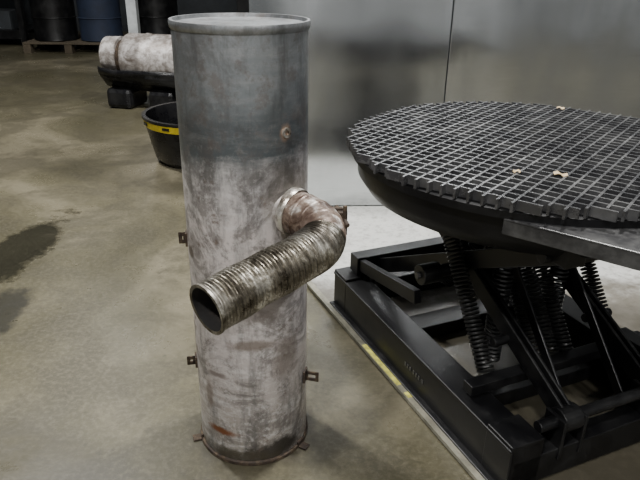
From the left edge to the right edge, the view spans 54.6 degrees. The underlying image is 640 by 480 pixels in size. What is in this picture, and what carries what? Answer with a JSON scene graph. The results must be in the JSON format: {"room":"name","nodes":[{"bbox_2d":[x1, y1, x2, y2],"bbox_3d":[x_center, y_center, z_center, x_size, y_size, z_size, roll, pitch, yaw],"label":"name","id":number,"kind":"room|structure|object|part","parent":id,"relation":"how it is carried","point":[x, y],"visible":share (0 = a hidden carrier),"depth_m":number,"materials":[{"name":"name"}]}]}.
{"room":"workshop","nodes":[
{"label":"workshop","id":0,"kind":"room"},
{"bbox_2d":[0,0,236,31],"bbox_3d":[0.602,-5.827,10.033,13.000,4.800,0.100,1,24,0],"label":"wall","id":1,"kind":"structure","parent":0,"point":[185,7],"depth_m":10.81,"materials":[{"name":"grey paint"}]},
{"bbox_2d":[0,31,639,479],"bbox_3d":[0.508,-0.472,4.176,13.000,0.112,15.000,1,24,0],"label":"floor","id":2,"kind":"structure","parent":0,"point":[97,330],"depth_m":2.28,"materials":[{"name":"concrete"}]},
{"bbox_2d":[0,0,33,45],"bbox_3d":[-4.904,-4.105,8.938,1.330,2.400,0.880,1,24,0],"label":"storage rack","id":3,"kind":"object","parent":2,"relation":"on","point":[13,25],"visible":0.83,"depth_m":9.00,"materials":[{"name":"black metal"}]},
{"bbox_2d":[22,33,125,53],"bbox_3d":[-3.451,-2.844,8.951,1.200,0.141,1.148,0,25,-3],"label":"wooden pallet","id":4,"kind":"object","parent":2,"relation":"on","point":[28,46],"visible":0.35,"depth_m":8.46,"materials":[{"name":"brown wood"}]},
{"bbox_2d":[29,0,78,41],"bbox_3d":[-3.694,-3.233,8.557,0.594,0.885,0.594,1,24,0],"label":"drum","id":5,"kind":"object","parent":4,"relation":"on","point":[53,20],"visible":1,"depth_m":8.43,"materials":[{"name":"black paint"}]},
{"bbox_2d":[76,0,122,41],"bbox_3d":[-3.074,-3.243,8.602,0.594,0.885,0.594,1,24,0],"label":"drum","id":6,"kind":"object","parent":4,"relation":"on","point":[98,19],"visible":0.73,"depth_m":8.46,"materials":[{"name":"blue plastic"}]},
{"bbox_2d":[125,0,140,32],"bbox_3d":[-1.897,-3.039,5.993,0.200,3.000,0.200,1,24,0],"label":"support post","id":7,"kind":"object","parent":2,"relation":"on","point":[132,10],"visible":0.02,"depth_m":6.30,"materials":[{"name":"white metal"}]},
{"bbox_2d":[97,33,175,108],"bbox_3d":[-1.323,-1.475,5.433,1.209,0.635,0.474,6,25,11],"label":"tank","id":8,"kind":"object","parent":2,"relation":"on","point":[133,65],"visible":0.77,"depth_m":5.30,"materials":[{"name":"white metal"}]},
{"bbox_2d":[141,102,181,168],"bbox_3d":[-0.788,-0.699,4.138,0.750,0.315,0.750,1,24,0],"label":"tub","id":9,"kind":"object","parent":2,"relation":"on","point":[161,120],"visible":0.27,"depth_m":3.92,"materials":[{"name":"black plastic"}]},
{"bbox_2d":[237,0,248,12],"bbox_3d":[-0.794,-3.193,8.422,1.200,1.300,0.735,1,24,0],"label":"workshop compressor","id":10,"kind":"object","parent":2,"relation":"on","point":[242,5],"visible":0.02,"depth_m":8.17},
{"bbox_2d":[168,13,349,465],"bbox_3d":[-0.131,0.092,1.448,0.373,1.127,0.611,-6,25,-15],"label":"metal cylinder","id":11,"kind":"object","parent":2,"relation":"on","point":[255,236],"visible":1,"depth_m":1.36,"materials":[{"name":"metal"}]},
{"bbox_2d":[307,281,484,479],"bbox_3d":[0.144,0.362,2.197,0.024,0.012,2.695,-10,27,-22],"label":"trim","id":12,"kind":"structure","parent":2,"relation":"on","point":[424,416],"depth_m":1.90,"materials":[{"name":"metal"}]},
{"bbox_2d":[362,344,411,397],"bbox_3d":[0.217,0.426,2.043,0.017,0.002,0.310,-10,27,-22],"label":"tape","id":13,"kind":"object","parent":12,"relation":"on","point":[365,346],"visible":1,"depth_m":2.05,"materials":[{"name":"yellow plastic"}]},
{"bbox_2d":[330,101,639,479],"bbox_3d":[0.616,0.037,2.008,1.126,0.760,1.230,-21,32,-39],"label":"turntable","id":14,"kind":"object","parent":2,"relation":"on","point":[512,191],"visible":1,"depth_m":1.75,"materials":[{"name":"black paint"}]},
{"bbox_3d":[0.584,0.326,2.111,0.740,0.149,1.040,-9,27,-22],"label":"frame","id":15,"kind":"part","parent":14,"relation":"part of","materials":[{"name":"black paint"}]},
{"bbox_3d":[0.869,-0.149,1.681,0.360,0.039,1.030,18,30,33],"label":"plate","id":16,"kind":"part","parent":14,"relation":"part of","materials":[{"name":"silver metal"}]},
{"bbox_3d":[0.593,-0.170,1.885,0.460,0.060,0.920,-9,27,-22],"label":"frame","id":17,"kind":"part","parent":14,"relation":"part of","materials":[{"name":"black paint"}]},
{"bbox_3d":[-2.149,-2.945,9.224,1.200,0.141,1.148,2,25,2],"label":"wooden pallet","id":18,"kind":"object","parent":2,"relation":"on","visible":0},
{"bbox_2d":[138,0,177,34],"bbox_3d":[-2.341,-3.375,8.921,0.594,0.885,0.594,1,24,0],"label":"drum","id":19,"kind":"object","parent":18,"relation":"on","point":[154,15],"visible":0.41,"depth_m":8.75,"materials":[{"name":"black paint"}]},
{"bbox_2d":[249,0,639,205],"bbox_3d":[2.010,-1.575,2.930,4.696,3.000,0.060,-1,25,-4],"label":"wall","id":20,"kind":"structure","parent":0,"point":[368,58],"depth_m":3.12,"materials":[{"name":"silver metal"}]},
{"bbox_3d":[0.160,-1.550,2.803,0.986,3.000,0.040,-1,25,-4],"label":"panel","id":21,"kind":"part","parent":20,"relation":"part of","materials":[{"name":"silver metal"}]},
{"bbox_3d":[1.282,-1.563,2.875,1.256,3.000,0.040,-1,25,-4],"label":"panel","id":22,"kind":"part","parent":20,"relation":"part of","materials":[{"name":"silver metal"}]}
]}

